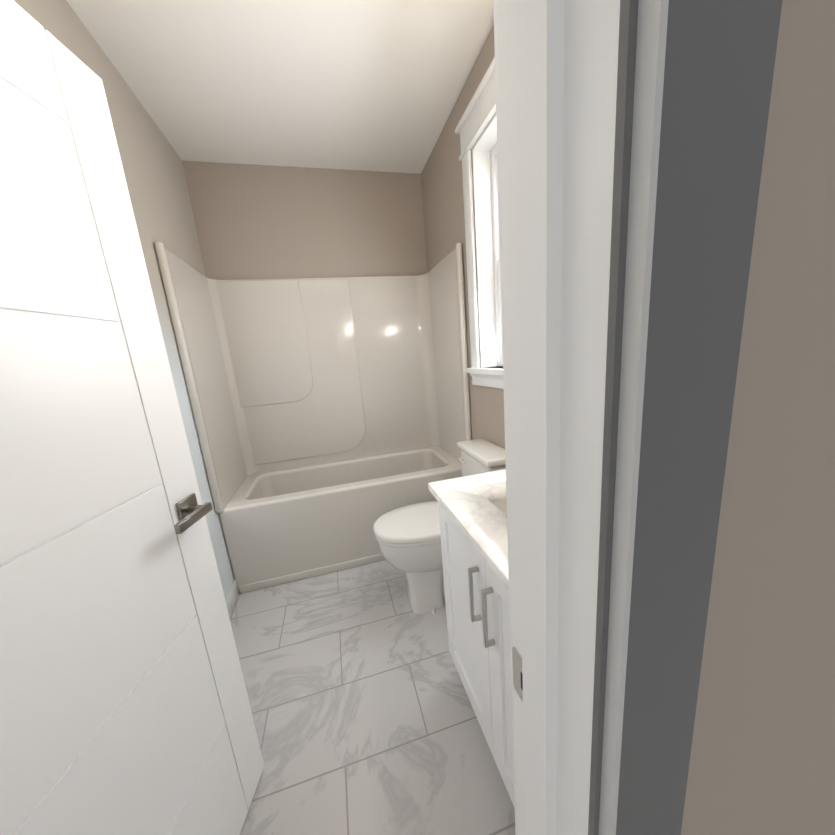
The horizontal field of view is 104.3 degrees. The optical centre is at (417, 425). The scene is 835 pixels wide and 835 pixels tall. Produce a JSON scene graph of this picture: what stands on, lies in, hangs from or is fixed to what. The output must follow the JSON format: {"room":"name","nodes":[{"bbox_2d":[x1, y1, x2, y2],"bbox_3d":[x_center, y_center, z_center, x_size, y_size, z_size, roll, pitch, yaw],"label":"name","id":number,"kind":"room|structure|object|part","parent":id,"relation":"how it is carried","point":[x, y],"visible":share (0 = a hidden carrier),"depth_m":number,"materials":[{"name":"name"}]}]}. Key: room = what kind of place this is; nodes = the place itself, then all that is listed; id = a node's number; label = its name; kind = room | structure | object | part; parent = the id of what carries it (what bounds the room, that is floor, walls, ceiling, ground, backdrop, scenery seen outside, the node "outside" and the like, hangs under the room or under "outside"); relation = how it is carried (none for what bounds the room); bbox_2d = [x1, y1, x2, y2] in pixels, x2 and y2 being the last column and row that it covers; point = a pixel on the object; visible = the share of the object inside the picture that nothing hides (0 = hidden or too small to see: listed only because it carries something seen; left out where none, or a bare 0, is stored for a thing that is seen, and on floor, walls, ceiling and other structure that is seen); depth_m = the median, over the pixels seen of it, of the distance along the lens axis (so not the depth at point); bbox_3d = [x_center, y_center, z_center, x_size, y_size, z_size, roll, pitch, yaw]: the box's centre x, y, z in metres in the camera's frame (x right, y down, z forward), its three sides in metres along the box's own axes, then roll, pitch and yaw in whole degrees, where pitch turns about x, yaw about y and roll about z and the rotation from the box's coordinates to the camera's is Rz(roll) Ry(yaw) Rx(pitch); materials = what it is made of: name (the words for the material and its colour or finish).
{"room":"bathroom","nodes":[
{"label":"bathroom","id":0,"kind":"room"},
{"bbox_2d":[14,0,233,599],"bbox_3d":[-1.165,-0.151,1.171,0.150,2.740,2.565,-8,12,-14],"label":"wall","id":1,"kind":"structure","parent":0,"point":[154,172],"depth_m":1.62,"materials":[{"name":"beige paint"}]},
{"bbox_2d":[225,579,238,616],"bbox_3d":[-0.911,1.173,1.216,0.011,0.100,1.770,-8,12,-14],"label":"baseboard","id":2,"kind":"structure","parent":1,"relation":"attached to","point":[231,598],"depth_m":1.91,"materials":[{"name":"white paint"}]},
{"bbox_2d":[66,0,493,173],"bbox_3d":[-0.221,-1.508,0.336,1.925,0.100,4.450,-8,12,-14],"label":"ceiling","id":3,"kind":"structure","parent":0,"point":[369,85],"depth_m":1.55,"materials":[{"name":"white paint"}]},
{"bbox_2d":[182,161,427,279],"bbox_3d":[-0.663,-0.512,2.671,1.925,2.740,0.150,-8,12,-14],"label":"wall","id":4,"kind":"structure","parent":0,"point":[265,222],"depth_m":2.37,"materials":[{"name":"beige paint"}]},
{"bbox_2d":[229,560,514,834],"bbox_3d":[0.010,1.260,0.925,1.925,0.100,4.450,-8,12,-14],"label":"floor","id":5,"kind":"structure","parent":0,"point":[366,722],"depth_m":1.28,"materials":[{"name":"tile"}]},
{"bbox_2d":[154,242,471,593],"bbox_3d":[-0.519,-0.080,2.325,1.621,2.017,0.733,-8,12,-14],"label":"shower","id":6,"kind":"object","parent":5,"relation":"on","point":[332,417],"visible":0.79,"depth_m":2.41,"materials":[{"name":"beige plastic"}]},
{"bbox_3d":[-1.103,-0.598,2.406,0.551,0.888,0.021,-8,12,-14],"label":"panel","id":7,"kind":"part","parent":6,"relation":"part of","materials":[{"name":"beige plastic"}]},
{"bbox_3d":[-0.912,-0.398,2.502,0.912,1.348,0.011,-8,12,-14],"label":"panel","id":8,"kind":"part","parent":6,"relation":"part of","materials":[{"name":"beige plastic"}]},
{"bbox_2d":[373,438,505,613],"bbox_3d":[0.135,0.575,1.831,0.757,0.840,0.414,-8,12,-14],"label":"toilet","id":9,"kind":"object","parent":5,"relation":"on","point":[408,538],"visible":0.56,"depth_m":1.72,"materials":[{"name":"white ceramic"}]},
{"bbox_3d":[0.011,0.521,1.786,0.510,0.037,0.380,-8,12,-14],"label":"lid","id":10,"kind":"part","parent":9,"relation":"part of","materials":[{"name":"white plastic"}]},
{"bbox_3d":[0.260,0.211,1.923,0.010,0.014,0.072,-8,12,-14],"label":"lever","id":11,"kind":"part","parent":9,"relation":"part of","materials":[{"name":"white plastic"}]},
{"bbox_3d":[0.379,0.147,1.816,0.184,0.040,0.414,-8,12,-14],"label":"tank lid","id":12,"kind":"part","parent":9,"relation":"part of","materials":[{"name":"white ceramic"}]},
{"bbox_2d":[428,469,514,807],"bbox_3d":[0.451,0.617,0.999,0.568,1.052,0.886,-8,12,-14],"label":"bathroom vanity","id":13,"kind":"object","parent":5,"relation":"on","point":[473,524],"visible":0.19,"depth_m":1.00,"materials":[{"name":"white paint"}]},
{"bbox_3d":[0.167,0.660,1.144,0.019,0.723,0.396,-8,12,-14],"label":"door","id":14,"kind":"part","parent":13,"relation":"part of","materials":[{"name":"white paint"}]},
{"bbox_3d":[0.167,0.496,0.950,0.030,0.175,0.012,-8,12,-14],"label":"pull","id":15,"kind":"part","parent":13,"relation":"part of","materials":[{"name":"silver metal"}]},
{"bbox_3d":[0.190,0.516,0.870,0.030,0.175,0.012,-8,12,-14],"label":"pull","id":16,"kind":"part","parent":13,"relation":"part of","materials":[{"name":"silver metal"}]},
{"bbox_3d":[0.271,0.732,0.765,0.019,0.723,0.396,-8,12,-14],"label":"door","id":17,"kind":"part","parent":13,"relation":"part of","materials":[{"name":"white paint"}]},
{"bbox_2d":[421,25,504,448],"bbox_3d":[0.543,-0.384,1.594,0.150,2.740,2.565,-8,12,-14],"label":"wall","id":18,"kind":"structure","parent":0,"point":[442,167],"depth_m":2.02,"materials":[{"name":"beige paint"}]},
{"bbox_2d":[455,56,495,160],"bbox_3d":[0.333,-1.482,1.433,0.041,0.153,0.795,-8,12,-14],"label":"cap","id":19,"kind":"object","parent":18,"relation":"attached to","point":[489,114],"visible":0.38,"depth_m":1.56,"materials":[{"name":"white paint"}]},
{"bbox_2d":[460,70,495,367],"bbox_3d":[0.390,-0.917,1.556,0.021,1.280,0.749,-8,12,-14],"label":"window casing","id":20,"kind":"structure","parent":18,"relation":"in","point":[482,107],"depth_m":1.80,"materials":[{"name":"white paint"}]},
{"bbox_2d":[472,114,496,367],"bbox_3d":[0.455,-0.859,1.585,0.100,1.145,0.555,-8,12,-14],"label":"liner","id":21,"kind":"object","parent":18,"relation":"attached to","point":[485,144],"visible":0.45,"depth_m":1.81,"materials":[{"name":"white paint"}]},
{"bbox_2d":[490,144,502,365],"bbox_3d":[0.521,-0.862,1.602,0.053,1.133,0.531,-8,12,-14],"label":"window","id":22,"kind":"structure","parent":21,"relation":"attached to","point":[496,235],"depth_m":1.81,"materials":[{"name":"white"}]},
{"bbox_2d":[466,366,502,375],"bbox_3d":[0.478,-0.283,1.700,0.146,0.030,0.785,-8,12,-14],"label":"stool","id":23,"kind":"object","parent":18,"relation":"on","point":[492,371],"visible":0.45,"depth_m":1.80,"materials":[{"name":"white paint"}]},
{"bbox_2d":[470,373,503,388],"bbox_3d":[0.445,-0.227,1.702,0.027,0.075,0.749,-8,12,-14],"label":"apron","id":24,"kind":"object","parent":18,"relation":"attached to","point":[494,381],"visible":0.31,"depth_m":1.84,"materials":[{"name":"white paint"}]},
{"bbox_2d":[681,0,834,834],"bbox_3d":[0.452,-0.107,0.330,0.700,2.740,0.115,-8,12,-14],"label":"wall","id":25,"kind":"structure","parent":0,"point":[762,758],"depth_m":0.26,"materials":[{"name":"beige paint"}]},
{"bbox_3d":[-0.363,-1.006,-0.063,0.820,0.690,0.115,-8,12,-14],"label":"wall","id":26,"kind":"structure","parent":0,"visible":0},
{"bbox_2d":[0,0,263,834],"bbox_3d":[-0.630,0.294,0.558,0.151,2.015,0.762,-5,12,0],"label":"door","id":27,"kind":"structure","parent":26,"relation":"in","point":[125,708],"depth_m":0.63,"materials":[{"name":"white paint"}]},
{"bbox_2d":[176,493,197,520],"bbox_3d":[-0.614,0.226,0.870,0.009,0.066,0.066,-5,12,0],"label":"rose","id":28,"kind":"object","parent":27,"relation":"attached to","point":[183,505],"visible":0.56,"depth_m":0.85,"materials":[{"name":"silver metal"}]},
{"bbox_2d":[174,502,211,533],"bbox_3d":[-0.564,0.232,0.821,0.013,0.023,0.124,-5,12,0],"label":"lever","id":29,"kind":"object","parent":27,"relation":"attached to","point":[189,520],"visible":1,"depth_m":0.81,"materials":[{"name":"silver metal"}]},
{"bbox_3d":[-0.585,0.224,0.870,0.049,0.019,0.019,-5,12,0],"label":"handle stem","id":30,"kind":"part","parent":27,"relation":"part of","materials":[{"name":"silver metal"}]},
{"bbox_2d":[493,0,782,834],"bbox_3d":[-0.254,0.300,0.214,0.940,2.110,0.148,-8,12,-14],"label":"door frame","id":31,"kind":"structure","parent":26,"relation":"attached to","point":[720,56],"depth_m":0.20,"materials":[{"name":"grey wood"}]},
{"bbox_2d":[512,647,522,702],"bbox_3d":[0.114,0.277,0.348,0.002,0.057,0.042,-8,12,-14],"label":"strike plate","id":32,"kind":"object","parent":31,"relation":"attached to","point":[517,661],"visible":0.42,"depth_m":0.36,"materials":[{"name":"silver metal"}]},
{"bbox_2d":[521,672,522,690],"bbox_3d":[0.113,0.277,0.348,0.001,0.022,0.009,-8,12,-14],"label":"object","id":33,"kind":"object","parent":32,"relation":"attached to","point":[521,681],"depth_m":0.35,"materials":[{"name":"grey"}]}
]}

